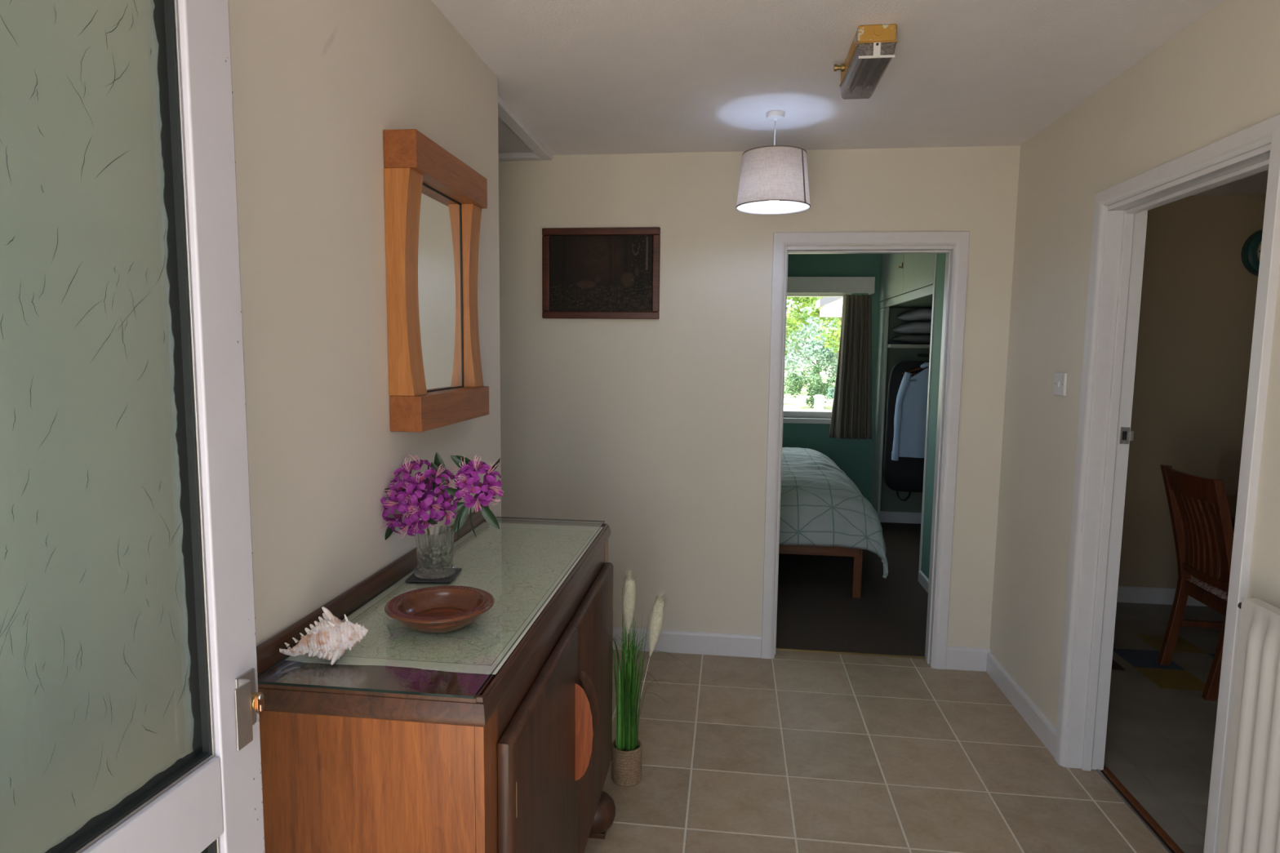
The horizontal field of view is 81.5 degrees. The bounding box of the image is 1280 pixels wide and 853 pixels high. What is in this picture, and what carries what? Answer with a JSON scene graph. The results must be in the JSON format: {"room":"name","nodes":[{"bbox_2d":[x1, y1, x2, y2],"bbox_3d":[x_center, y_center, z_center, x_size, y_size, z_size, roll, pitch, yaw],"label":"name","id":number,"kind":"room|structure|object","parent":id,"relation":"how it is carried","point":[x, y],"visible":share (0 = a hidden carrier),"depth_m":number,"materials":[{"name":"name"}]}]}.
{"room":"entrance hall","nodes":[
{"label":"entrance hall","id":0,"kind":"room"},
{"bbox_2d":[0,0,501,852],"bbox_3d":[-0.708,0.169,1.336,0.100,2.450,2.660,1,6,7],"label":"wall","id":1,"kind":"structure","parent":0,"point":[317,85],"depth_m":1.05,"materials":[{"name":"paint"}]},
{"bbox_2d":[382,128,488,431],"bbox_3d":[-0.524,-0.359,1.984,0.080,0.698,0.500,1,6,7],"label":"wall mirror","id":2,"kind":"object","parent":1,"relation":"attached to","point":[434,202],"visible":1,"depth_m":1.90,"materials":[{"name":"orange wood"}]},
{"bbox_2d":[417,184,462,390],"bbox_3d":[-0.541,-0.360,1.986,0.006,0.534,0.360,1,6,7],"label":"mirror glass","id":3,"kind":"object","parent":2,"relation":"on","point":[440,246],"depth_m":2.00,"materials":[{"name":"white"}]},
{"bbox_2d":[498,145,1020,648],"bbox_3d":[-0.269,-0.065,3.651,4.000,2.450,0.055,1,6,7],"label":"wall","id":4,"kind":"structure","parent":0,"point":[653,430],"depth_m":3.54,"materials":[{"name":"beige paint"}]},
{"bbox_2d":[497,94,551,160],"bbox_3d":[-0.815,-1.230,3.081,0.698,0.029,0.920,1,6,7],"label":"ceiling hatch","id":5,"kind":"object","parent":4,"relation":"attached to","point":[516,141],"depth_m":3.23,"materials":[{"name":"white paint"}]},
{"bbox_2d":[542,226,660,319],"bbox_3d":[-0.187,-0.727,3.533,0.565,0.426,0.022,1,6,7],"label":"framed picture","id":6,"kind":"object","parent":4,"relation":"attached to","point":[588,273],"visible":1,"depth_m":3.53,"materials":[{"name":"brown wood"}]},
{"bbox_2d":[613,626,761,657],"bbox_3d":[-0.839,1.040,3.799,2.884,0.108,0.014,1,6,7],"label":"baseboard","id":7,"kind":"structure","parent":4,"relation":"attached to","point":[669,641],"depth_m":3.65,"materials":[{"name":"white paint"}]},
{"bbox_2d":[945,645,990,671],"bbox_3d":[1.546,1.097,3.510,0.198,0.108,0.014,1,6,7],"label":"baseboard","id":8,"kind":"structure","parent":4,"relation":"attached to","point":[958,658],"depth_m":3.50,"materials":[{"name":"white paint"}]},
{"bbox_2d":[782,253,881,503],"bbox_3d":[0.878,-0.370,6.736,3.820,2.450,0.120,1,6,7],"label":"wall","id":9,"kind":"structure","parent":0,"point":[854,457],"depth_m":6.58,"materials":[{"name":"green paint"}]},
{"bbox_2d":[782,293,852,424],"bbox_3d":[1.134,-0.621,6.639,1.560,1.165,0.140,1,6,7],"label":"window","id":10,"kind":"structure","parent":9,"relation":"in","point":[803,417],"depth_m":6.60,"materials":[{"name":"white paint"}]},
{"bbox_2d":[786,276,875,294],"bbox_3d":[0.824,-1.226,6.481,2.335,0.135,0.224,1,6,7],"label":"pelmet","id":11,"kind":"object","parent":9,"relation":"attached to","point":[795,284],"visible":0.43,"depth_m":6.27,"materials":[{"name":"white paint"}]},
{"bbox_2d":[828,294,871,439],"bbox_3d":[1.830,-0.508,6.383,0.358,1.235,0.116,1,6,7],"label":"curtain","id":12,"kind":"object","parent":11,"relation":"hanging from","point":[851,410],"visible":1,"depth_m":6.39,"materials":[{"name":"beige fabric"}]},
{"bbox_2d":[431,0,1268,195],"bbox_3d":[1.031,-1.182,2.103,7.100,0.120,4.970,1,6,7],"label":"ceiling","id":13,"kind":"structure","parent":0,"point":[584,77],"depth_m":2.39,"materials":[{"name":"white paint"}]},
{"bbox_2d":[735,110,810,214],"bbox_3d":[0.519,-1.028,2.875,0.286,0.356,0.286,1,6,7],"label":"pendant lamp","id":14,"kind":"object","parent":13,"relation":"hanging from","point":[774,179],"visible":1,"depth_m":2.78,"materials":[{"name":"white fabric"}]},
{"bbox_2d":[833,23,897,99],"bbox_3d":[0.669,-1.095,2.245,0.140,0.092,0.352,1,6,7],"label":"light","id":15,"kind":"object","parent":13,"relation":"attached to","point":[872,49],"visible":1,"depth_m":2.15,"materials":[{"name":"yellow paint"}]},
{"bbox_2d":[844,44,892,86],"bbox_3d":[0.684,-1.088,2.247,0.086,0.004,0.320,1,6,7],"label":"tray","id":16,"kind":"object","parent":15,"relation":"on","point":[858,49],"depth_m":2.23,"materials":[{"name":"grey metal"}]},
{"bbox_2d":[840,43,896,99],"bbox_3d":[0.683,-1.069,2.246,0.106,0.042,0.344,1,6,7],"label":"diffuser","id":17,"kind":"object","parent":15,"relation":"attached to","point":[867,64],"depth_m":2.21,"materials":[{"name":"clear plastic"}]},
{"bbox_2d":[584,522,1224,852],"bbox_3d":[1.180,1.185,3.378,7.000,0.052,6.950,1,6,7],"label":"floor","id":18,"kind":"structure","parent":0,"point":[788,752],"depth_m":2.83,"materials":[{"name":"tile"}]},
{"bbox_2d":[256,505,615,852],"bbox_3d":[-0.355,0.810,1.879,0.494,0.970,1.264,1,6,7],"label":"sideboard","id":19,"kind":"object","parent":18,"relation":"on","point":[522,765],"visible":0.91,"depth_m":1.27,"materials":[{"name":"orange wood"}]},
{"bbox_2d":[284,522,603,674],"bbox_3d":[-0.379,0.372,1.854,0.393,0.001,1.097,1,6,7],"label":"mat","id":20,"kind":"object","parent":19,"relation":"on","point":[519,565],"visible":0.81,"depth_m":1.66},
{"bbox_2d":[257,516,604,698],"bbox_3d":[-0.384,0.369,1.837,0.388,0.005,1.251,1,6,7],"label":"sheet","id":21,"kind":"object","parent":20,"relation":"on","point":[603,522],"visible":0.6,"depth_m":1.28,"materials":[{"name":"clear glass"}]},
{"bbox_2d":[279,606,368,665],"bbox_3d":[-0.568,0.370,1.344,0.136,0.100,0.090,1,6,7],"label":"shell","id":22,"kind":"object","parent":21,"relation":"on","point":[331,637],"visible":1,"depth_m":1.32,"materials":[{"name":"white"}]},
{"bbox_2d":[405,568,462,582],"bbox_3d":[-0.505,0.365,1.825,0.108,0.004,0.108,1,6,1],"label":"coaster","id":23,"kind":"object","parent":21,"relation":"on","point":[412,578],"visible":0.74,"depth_m":1.78,"materials":[{"name":"stone"}]},
{"bbox_2d":[413,525,456,579],"bbox_3d":[-0.502,0.308,1.819,0.100,0.110,0.100,1,6,7],"label":"glass vase","id":24,"kind":"object","parent":23,"relation":"on","point":[434,551],"visible":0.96,"depth_m":1.78,"materials":[{"name":"clear glass"}]},
{"bbox_2d":[380,452,465,540],"bbox_3d":[-0.527,0.201,1.799,0.208,0.277,0.211,3,6,24],"label":"sprig","id":25,"kind":"object","parent":24,"relation":"in","point":[406,491],"visible":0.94,"depth_m":1.76,"materials":[{"name":"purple plant"}]},
{"bbox_2d":[380,497,389,520],"bbox_3d":[-0.607,0.191,1.756,0.020,0.066,0.064,-9,-9,-42],"label":"flower","id":26,"kind":"object","parent":25,"relation":"on","point":[385,513],"depth_m":1.74,"materials":[{"name":"purple plant"}]},
{"bbox_2d":[383,509,400,534],"bbox_3d":[-0.588,0.227,1.765,0.020,0.067,0.066,-38,19,-35],"label":"flower","id":27,"kind":"object","parent":25,"relation":"on","point":[393,523],"depth_m":1.76,"materials":[{"name":"purple plant"}]},
{"bbox_2d":[383,490,405,515],"bbox_3d":[-0.571,0.178,1.732,0.058,0.056,0.017,-3,-2,22],"label":"flower","id":28,"kind":"object","parent":25,"relation":"on","point":[397,496],"depth_m":1.73,"materials":[{"name":"purple plant"}]},
{"bbox_2d":[388,471,401,486],"bbox_3d":[-0.588,0.128,1.798,0.017,0.055,0.054,42,-21,-15],"label":"flower","id":29,"kind":"object","parent":25,"relation":"on","point":[397,477],"depth_m":1.78,"materials":[{"name":"purple plant"}]},
{"bbox_2d":[386,481,404,501],"bbox_3d":[-0.578,0.159,1.754,0.060,0.066,0.018,-15,-24,30],"label":"flower","id":30,"kind":"object","parent":25,"relation":"on","point":[396,493],"depth_m":1.75,"materials":[{"name":"purple plant"}]},
{"bbox_2d":[394,514,404,526],"bbox_3d":[-0.580,0.219,1.795,0.020,0.064,0.065,-40,54,-15],"label":"flower","id":31,"kind":"object","parent":25,"relation":"on","point":[399,517],"depth_m":1.78,"materials":[{"name":"purple plant"}]},
{"bbox_2d":[395,475,411,494],"bbox_3d":[-0.565,0.146,1.770,0.060,0.018,0.066,-34,43,7],"label":"flower","id":32,"kind":"object","parent":25,"relation":"on","point":[404,485],"depth_m":1.75,"materials":[{"name":"purple plant"}]},
{"bbox_2d":[395,517,419,536],"bbox_3d":[-0.549,0.237,1.760,0.063,0.064,0.020,-20,35,32],"label":"flower","id":33,"kind":"object","parent":25,"relation":"on","point":[407,523],"depth_m":1.75,"materials":[{"name":"purple plant"}]},
{"bbox_2d":[394,462,420,479],"bbox_3d":[-0.551,0.105,1.766,0.063,0.020,0.061,11,42,31],"label":"flower","id":34,"kind":"object","parent":25,"relation":"on","point":[406,470],"depth_m":1.76,"materials":[{"name":"purple plant"}]},
{"bbox_2d":[398,502,419,519],"bbox_3d":[-0.543,0.201,1.756,0.055,0.053,0.017,29,23,0],"label":"flower","id":35,"kind":"object","parent":25,"relation":"on","point":[407,515],"depth_m":1.73,"materials":[{"name":"purple plant"}]},
{"bbox_2d":[398,483,422,511],"bbox_3d":[-0.537,0.170,1.735,0.064,0.062,0.019,-35,-10,-2],"label":"flower","id":36,"kind":"object","parent":25,"relation":"on","point":[411,497],"depth_m":1.73,"materials":[{"name":"purple plant"}]},
{"bbox_2d":[402,476,422,496],"bbox_3d":[-0.539,0.147,1.758,0.059,0.061,0.018,24,-22,17],"label":"flower","id":37,"kind":"object","parent":25,"relation":"on","point":[409,491],"depth_m":1.75,"materials":[{"name":"purple plant"}]},
{"bbox_2d":[403,459,431,471],"bbox_3d":[-0.539,0.095,1.798,0.065,0.020,0.071,-9,14,-19],"label":"flower","id":38,"kind":"object","parent":25,"relation":"on","point":[415,464],"depth_m":1.77,"materials":[{"name":"purple plant"}]},
{"bbox_2d":[406,516,429,534],"bbox_3d":[-0.523,0.228,1.746,0.056,0.058,0.017,8,35,-11],"label":"flower","id":39,"kind":"object","parent":25,"relation":"on","point":[415,522],"depth_m":1.75,"materials":[{"name":"purple plant"}]},
{"bbox_2d":[404,494,432,522],"bbox_3d":[-0.517,0.191,1.730,0.066,0.067,0.021,4,6,-9],"label":"flower","id":40,"kind":"object","parent":25,"relation":"on","point":[411,500],"depth_m":1.73,"materials":[{"name":"purple plant"}]},
{"bbox_2d":[406,471,431,489],"bbox_3d":[-0.522,0.130,1.762,0.057,0.016,0.055,-20,53,-22],"label":"flower","id":41,"kind":"object","parent":25,"relation":"on","point":[413,485],"depth_m":1.76,"materials":[{"name":"purple plant"}]},
{"bbox_2d":[413,489,432,518],"bbox_3d":[-0.544,0.189,1.855,0.068,0.066,0.021,-39,0,-23],"label":"flower","id":42,"kind":"object","parent":25,"relation":"on","point":[428,491],"depth_m":1.87,"materials":[{"name":"purple plant"}]},
{"bbox_2d":[417,479,435,493],"bbox_3d":[-0.541,0.160,1.892,0.057,0.055,0.017,-17,19,-5],"label":"flower","id":43,"kind":"object","parent":25,"relation":"on","point":[427,487],"depth_m":1.89,"materials":[{"name":"purple plant"}]},
{"bbox_2d":[421,473,435,485],"bbox_3d":[-0.520,0.139,1.847,0.062,0.019,0.061,21,-38,-9],"label":"flower","id":44,"kind":"object","parent":25,"relation":"on","point":[428,481],"depth_m":1.84,"materials":[{"name":"purple plant"}]},
{"bbox_2d":[416,512,440,528],"bbox_3d":[-0.511,0.223,1.775,0.066,0.065,0.020,9,37,-38],"label":"flower","id":45,"kind":"object","parent":25,"relation":"on","point":[433,516],"depth_m":1.76,"materials":[{"name":"purple plant"}]},
{"bbox_2d":[422,493,444,518],"bbox_3d":[-0.488,0.188,1.761,0.055,0.060,0.017,33,-13,-35],"label":"flower","id":46,"kind":"object","parent":25,"relation":"on","point":[437,504],"depth_m":1.76,"materials":[{"name":"purple plant"}]},
{"bbox_2d":[424,466,448,484],"bbox_3d":[-0.486,0.116,1.776,0.057,0.018,0.055,37,29,4],"label":"flower","id":47,"kind":"object","parent":25,"relation":"on","point":[439,474],"depth_m":1.78,"materials":[{"name":"purple plant"}]},
{"bbox_2d":[431,482,444,500],"bbox_3d":[-0.502,0.170,1.855,0.070,0.064,0.020,49,31,15],"label":"flower","id":48,"kind":"object","parent":25,"relation":"on","point":[433,485],"depth_m":1.85,"materials":[{"name":"purple plant"}]},
{"bbox_2d":[431,478,449,494],"bbox_3d":[-0.482,0.147,1.792,0.018,0.057,0.056,-35,10,21],"label":"flower","id":49,"kind":"object","parent":25,"relation":"on","point":[442,486],"depth_m":1.79,"materials":[{"name":"purple plant"}]},
{"bbox_2d":[438,502,451,520],"bbox_3d":[-0.479,0.206,1.820,0.017,0.056,0.058,31,-38,-6],"label":"flower","id":50,"kind":"object","parent":25,"relation":"on","point":[441,518],"depth_m":1.80,"materials":[{"name":"purple plant"}]},
{"bbox_2d":[439,478,453,498],"bbox_3d":[-0.476,0.147,1.819,0.019,0.065,0.067,-30,26,1],"label":"flower","id":51,"kind":"object","parent":25,"relation":"on","point":[445,483],"depth_m":1.79,"materials":[{"name":"purple plant"}]},
{"bbox_2d":[440,493,453,515],"bbox_3d":[-0.467,0.185,1.797,0.016,0.055,0.057,6,42,20],"label":"flower","id":52,"kind":"object","parent":25,"relation":"on","point":[448,498],"depth_m":1.78,"materials":[{"name":"purple plant"}]},
{"bbox_2d":[437,501,457,525],"bbox_3d":[-0.459,0.205,1.764,0.017,0.058,0.056,17,1,36],"label":"flower","id":53,"kind":"object","parent":25,"relation":"on","point":[441,506],"depth_m":1.76,"materials":[{"name":"purple plant"}]},
{"bbox_2d":[445,467,455,479],"bbox_3d":[-0.477,0.120,1.845,0.065,0.020,0.071,38,-16,4],"label":"flower","id":54,"kind":"object","parent":25,"relation":"on","point":[448,473],"depth_m":1.84,"materials":[{"name":"purple plant"}]},
{"bbox_2d":[453,497,462,514],"bbox_3d":[-0.450,0.186,1.822,0.018,0.063,0.058,4,-1,-3],"label":"flower","id":55,"kind":"object","parent":25,"relation":"on","point":[456,500],"depth_m":1.82,"materials":[{"name":"purple plant"}]},
{"bbox_2d":[443,454,504,539],"bbox_3d":[-0.401,0.205,1.777,0.147,0.280,0.131,-1,6,-20],"label":"sprig","id":56,"kind":"object","parent":24,"relation":"in","point":[469,470],"visible":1,"depth_m":1.76,"materials":[{"name":"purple plant"}]},
{"bbox_2d":[457,475,471,495],"bbox_3d":[-0.413,0.138,1.764,0.019,0.063,0.065,11,-32,-35],"label":"flower","id":57,"kind":"object","parent":56,"relation":"on","point":[464,484],"depth_m":1.74,"materials":[{"name":"purple plant"}]},
{"bbox_2d":[454,461,479,480],"bbox_3d":[-0.413,0.104,1.775,0.069,0.019,0.063,-24,24,26],"label":"flower","id":58,"kind":"object","parent":56,"relation":"on","point":[469,470],"depth_m":1.76,"materials":[{"name":"purple plant"}]},
{"bbox_2d":[454,466,479,493],"bbox_3d":[-0.409,0.126,1.756,0.069,0.071,0.021,-33,-35,9],"label":"flower","id":59,"kind":"object","parent":56,"relation":"on","point":[467,481],"depth_m":1.74,"materials":[{"name":"purple plant"}]},
{"bbox_2d":[455,476,480,503],"bbox_3d":[-0.399,0.149,1.737,0.066,0.064,0.019,8,4,16],"label":"flower","id":60,"kind":"object","parent":56,"relation":"on","point":[465,483],"depth_m":1.74,"materials":[{"name":"purple plant"}]},
{"bbox_2d":[461,460,488,477],"bbox_3d":[-0.390,0.100,1.763,0.064,0.020,0.062,19,38,28],"label":"flower","id":61,"kind":"object","parent":56,"relation":"on","point":[469,468],"depth_m":1.76,"materials":[{"name":"purple plant"}]},
{"bbox_2d":[463,493,490,511],"bbox_3d":[-0.385,0.177,1.756,0.062,0.060,0.019,-4,40,-4],"label":"flower","id":62,"kind":"object","parent":56,"relation":"on","point":[484,500],"depth_m":1.75,"materials":[{"name":"purple plant"}]},
{"bbox_2d":[472,474,489,498],"bbox_3d":[-0.383,0.149,1.812,0.061,0.066,0.019,21,-7,21],"label":"flower","id":63,"kind":"object","parent":56,"relation":"on","point":[486,482],"depth_m":1.82,"materials":[{"name":"purple plant"}]},
{"bbox_2d":[479,489,496,506],"bbox_3d":[-0.363,0.168,1.778,0.060,0.019,0.062,-41,-15,-18],"label":"flower","id":64,"kind":"object","parent":56,"relation":"on","point":[485,499],"depth_m":1.75,"materials":[{"name":"purple plant"}]},
{"bbox_2d":[478,462,501,481],"bbox_3d":[-0.363,0.110,1.778,0.065,0.018,0.060,36,18,-10],"label":"flower","id":65,"kind":"object","parent":56,"relation":"on","point":[485,468],"depth_m":1.77,"materials":[{"name":"purple plant"}]},
{"bbox_2d":[480,475,502,500],"bbox_3d":[-0.351,0.149,1.762,0.018,0.062,0.064,1,-39,40],"label":"flower","id":66,"kind":"object","parent":56,"relation":"on","point":[492,491],"depth_m":1.76,"materials":[{"name":"purple plant"}]},
{"bbox_2d":[384,585,494,633],"bbox_3d":[-0.404,0.377,1.507,0.215,0.046,0.215,1,6,7],"label":"wooden bowl","id":67,"kind":"object","parent":21,"relation":"on","point":[446,608],"visible":1,"depth_m":1.53,"materials":[{"name":"brown wood"}]},
{"bbox_2d":[611,568,697,786],"bbox_3d":[0.025,0.853,2.562,0.255,0.754,0.352,-3,7,-29],"label":"potted grass","id":68,"kind":"object","parent":18,"relation":"on","point":[626,759],"depth_m":2.54,"materials":[{"name":"plant"}]},
{"bbox_2d":[611,738,641,786],"bbox_3d":[-0.046,1.165,2.586,0.106,0.126,0.106,1,6,7],"label":"pot","id":69,"kind":"object","parent":68,"relation":"attached to","point":[626,759],"depth_m":2.55,"materials":[{"name":"wicker"}]},
{"bbox_2d":[778,544,862,598],"bbox_3d":[0.705,0.648,5.572,1.545,0.560,2.065,1,6,7],"label":"bed","id":70,"kind":"object","parent":18,"relation":"on","point":[857,553],"visible":0.14,"depth_m":4.50,"materials":[{"name":"red wood"}]},
{"bbox_2d":[779,447,888,578],"bbox_3d":[0.761,0.520,5.422,1.682,0.532,1.938,1,6,7],"label":"duvet","id":71,"kind":"object","parent":70,"relation":"on","point":[820,505],"visible":0.31,"depth_m":4.51,"materials":[{"name":"fabric"}]},
{"bbox_2d":[871,253,937,571],"bbox_3d":[2.259,-0.263,5.602,0.660,2.397,1.804,1,6,7],"label":"wardrobe","id":72,"kind":"object","parent":18,"relation":"on","point":[907,280],"visible":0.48,"depth_m":6.26,"materials":[{"name":"white paint"}]},
{"bbox_2d":[882,360,928,501],"bbox_3d":[2.257,0.009,5.986,0.545,1.198,0.121,1,6,7],"label":"bag","id":73,"kind":"object","parent":72,"relation":"hanging from","point":[906,473],"visible":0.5,"depth_m":5.99,"materials":[{"name":"black fabric"}]},
{"bbox_2d":[887,344,929,348],"bbox_3d":[2.352,-0.668,6.202,0.578,0.030,0.334,1,6,7],"label":"shelf","id":74,"kind":"object","parent":72,"relation":"attached to","point":[889,346],"depth_m":6.06,"materials":[{"name":"paint"}]},
{"bbox_2d":[891,334,930,343],"bbox_3d":[2.361,-0.726,6.188,0.500,0.076,0.310,1,6,7],"label":"pillow","id":75,"kind":"object","parent":72,"relation":"on","point":[926,339],"visible":0.61,"depth_m":6.08,"materials":[{"name":"fabric"}]},
{"bbox_2d":[892,321,931,333],"bbox_3d":[2.374,-0.823,6.176,0.524,0.106,0.300,1,6,7],"label":"pillow","id":76,"kind":"object","parent":75,"relation":"on","point":[914,327],"visible":0.58,"depth_m":6.07,"materials":[{"name":"fabric"}]},
{"bbox_2d":[896,307,932,321],"bbox_3d":[2.388,-0.927,6.164,0.490,0.103,0.300,1,6,7],"label":"pillow","id":77,"kind":"object","parent":76,"relation":"on","point":[924,313],"visible":0.6,"depth_m":6.06,"materials":[{"name":"fabric"}]},
{"bbox_2d":[902,367,928,374],"bbox_3d":[2.277,-0.489,5.827,0.414,0.169,0.018,1,6,7],"label":"clothes hanger","id":78,"kind":"object","parent":72,"relation":"hanging from","point":[919,368],"visible":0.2,"depth_m":5.84,"materials":[{"name":"brown wood"}]},
{"bbox_2d":[891,362,928,460],"bbox_3d":[2.271,-0.115,5.853,0.531,0.777,0.120,1,6,7],"label":"shirt","id":79,"kind":"object","parent":78,"relation":"hanging from","point":[911,404],"visible":0.44,"depth_m":5.84,"materials":[{"name":"blue fabric"}]},
{"bbox_2d":[1157,464,1233,701],"bbox_3d":[2.700,0.693,3.343,0.550,0.972,0.446,2,6,9],"label":"dining chair","id":80,"kind":"object","parent":18,"relation":"on","point":[1184,491],"visible":0.77,"depth_m":3.34,"materials":[{"name":"brown wood"}]},
{"bbox_2d":[1206,495,1237,533],"bbox_3d":[3.356,0.802,3.471,1.200,0.740,1.200,1,6,7],"label":"dining table","id":81,"kind":"object","parent":18,"relation":"on","point":[1232,500],"visible":0.07,"depth_m":3.70,"materials":[{"name":"brown wood"}]},
{"bbox_2d":[920,0,1279,728],"bbox_3d":[1.550,0.099,2.258,0.063,2.450,5.045,1,6,7],"label":"wall","id":82,"kind":"structure","parent":0,"point":[1218,77],"depth_m":2.77,"materials":[{"name":"beige paint"}]},
{"bbox_2d":[918,570,928,593],"bbox_3d":[1.754,1.039,4.251,0.016,0.073,1.242,1,6,7],"label":"baseboard","id":83,"kind":"structure","parent":82,"relation":"attached to","point":[923,580],"depth_m":4.74,"materials":[{"name":"white paint"}]},
{"bbox_2d":[986,652,1056,757],"bbox_3d":[1.590,1.145,3.115,0.014,0.095,0.763,1,6,7],"label":"baseboard","id":84,"kind":"structure","parent":82,"relation":"attached to","point":[1041,726],"depth_m":3.06,"materials":[{"name":"white paint"}]},
{"bbox_2d":[1053,372,1067,395],"bbox_3d":[1.580,-0.160,2.796,0.017,0.086,0.086,1,6,7],"label":"light switch","id":85,"kind":"object","parent":82,"relation":"attached to","point":[1060,379],"visible":1,"depth_m":2.78,"materials":[{"name":"white plastic"}]},
{"bbox_2d":[1096,767,1183,852],"bbox_3d":[1.620,1.280,2.293,0.045,0.015,0.805,1,6,7],"label":"threshold","id":86,"kind":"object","parent":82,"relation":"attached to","point":[1161,836],"depth_m":2.42,"materials":[{"name":"wood"}]},
{"bbox_2d":[1217,597,1279,852],"bbox_3d":[1.318,0.918,1.136,0.088,0.943,1.210,1,6,7],"label":"radiator","id":87,"kind":"object","parent":82,"relation":"attached to","point":[1250,818],"visible":1,"depth_m":1.63,"materials":[{"name":"white metal"}]},
{"bbox_2d":[1118,195,1266,588],"bbox_3d":[3.384,-0.099,4.388,2.928,2.450,0.100,1,6,7],"label":"wall","id":88,"kind":"structure","parent":0,"point":[1196,323],"depth_m":4.33,"materials":[{"name":"beige paint"}]},
{"bbox_2d":[1116,586,1207,606],"bbox_3d":[3.315,1.025,4.453,2.828,0.098,0.015,1,6,7],"label":"baseboard","id":89,"kind":"structure","parent":88,"relation":"attached to","point":[1131,594],"depth_m":4.48,"materials":[{"name":"white paint"}]},
{"bbox_2d":[1240,229,1262,275],"bbox_3d":[3.564,-0.985,4.190,0.276,0.276,0.068,1,6,7],"label":"wall clock","id":90,"kind":"object","parent":88,"relation":"attached to","point":[1251,251],"visible":0.3,"depth_m":4.19,"materials":[{"name":"teal ceramic"}]},
{"bbox_3d":[0.145,-0.061,3.658,3.120,2.450,0.060,1,6,7],"label":"wall","id":91,"kind":"structure","parent":0,"visible":0},
{"bbox_2d":[760,231,969,669],"bbox_3d":[1.038,0.123,3.530,0.862,2.031,0.135,1,6,7],"label":"trim","id":92,"kind":"structure","parent":91,"relation":"attached to","point":[846,242],"depth_m":3.45,"materials":[{"name":"white paint"}]},
{"bbox_3d":[1.599,0.112,2.139,0.064,2.450,4.820,1,6,7],"label":"wall","id":93,"kind":"structure","parent":0,"visible":0},
{"bbox_2d":[1054,113,1279,852],"bbox_3d":[1.564,0.263,2.197,0.152,2.037,0.885,1,6,7],"label":"trim","id":94,"kind":"structure","parent":93,"relation":"attached to","point":[1104,434],"depth_m":2.51,"materials":[{"name":"white paint"}]},
{"bbox_3d":[0.186,0.320,-0.030,2.210,2.450,0.150,1,6,7],"label":"wall","id":95,"kind":"structure","parent":0,"visible":0},
{"bbox_2d":[0,0,265,852],"bbox_3d":[-0.575,0.401,0.550,0.069,2.028,0.840,2,6,10],"label":"door","id":96,"kind":"structure","parent":95,"relation":"in","point":[210,800],"depth_m":0.86,"materials":[{"name":"white paint"}]},
{"label":"outside","id":97,"kind":"structure","parent":0,"visible":0},
{"bbox_2d":[783,364,835,411],"bbox_3d":[6.015,-3.298,49.898,120.000,0.440,86.400,1,6,7],"label":"lawn","id":98,"kind":"structure","parent":97,"point":[798,403],"depth_m":23.78,"materials":[{"name":"green plant"}]},
{"bbox_2d":[785,297,799,355],"bbox_3d":[4.298,-4.939,27.623,3.742,7.392,4.152,1,6,7],"label":"tree","id":99,"kind":"object","parent":98,"relation":"on","point":[788,332],"visible":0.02,"depth_m":28.02,"materials":[{"name":"green plant"}]},
{"bbox_2d":[783,362,835,407],"bbox_3d":[4.788,-1.158,20.638,1.869,1.223,1.468,-3,7,-31],"label":"shrub","id":100,"kind":"object","parent":98,"relation":"on","point":[795,382],"visible":0.81,"depth_m":20.39,"materials":[{"name":"green plant"}]},
{"bbox_2d":[784,302,837,383],"bbox_3d":[7.494,-3.600,32.531,5.017,3.815,5.288,1,6,7],"label":"tree","id":101,"kind":"object","parent":98,"relation":"on","point":[816,349],"visible":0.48,"depth_m":31.42,"materials":[{"name":"green plant"}]},
{"bbox_2d":[785,297,836,359],"bbox_3d":[8.014,-8.435,42.372,9.571,11.418,9.896,1,6,7],"label":"tree","id":102,"kind":"object","parent":98,"relation":"on","point":[787,338],"visible":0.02,"depth_m":41.51,"materials":[{"name":"green plant"}]},
{"bbox_2d":[786,297,841,361],"bbox_3d":[5.946,-3.974,22.140,4.330,6.627,4.120,1,6,7],"label":"tree","id":103,"kind":"object","parent":98,"relation":"on","point":[806,301],"visible":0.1,"depth_m":22.01,"materials":[{"name":"green plant"}]},
{"bbox_2d":[813,394,824,411],"bbox_3d":[3.902,-0.389,16.225,0.250,0.630,0.250,1,6,7],"label":"post","id":104,"kind":"object","parent":98,"relation":"on","point":[819,399],"visible":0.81,"depth_m":16.13,"materials":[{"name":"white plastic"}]},
{"bbox_2d":[814,297,843,317],"bbox_3d":[5.489,-1.479,13.472,5.000,3.400,5.230,1,6,7],"label":"house wing","id":105,"kind":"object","parent":98,"relation":"on","point":[830,307],"visible":0.12,"depth_m":11.14,"materials":[{"name":"white paint"}]},
{"bbox_2d":[826,387,834,400],"bbox_3d":[5.293,-0.728,19.348,0.910,0.655,1.253,1,6,7],"label":"shrub","id":106,"kind":"object","parent":98,"relation":"on","point":[830,394],"visible":0.16,"depth_m":19.28,"materials":[{"name":"green plant"}]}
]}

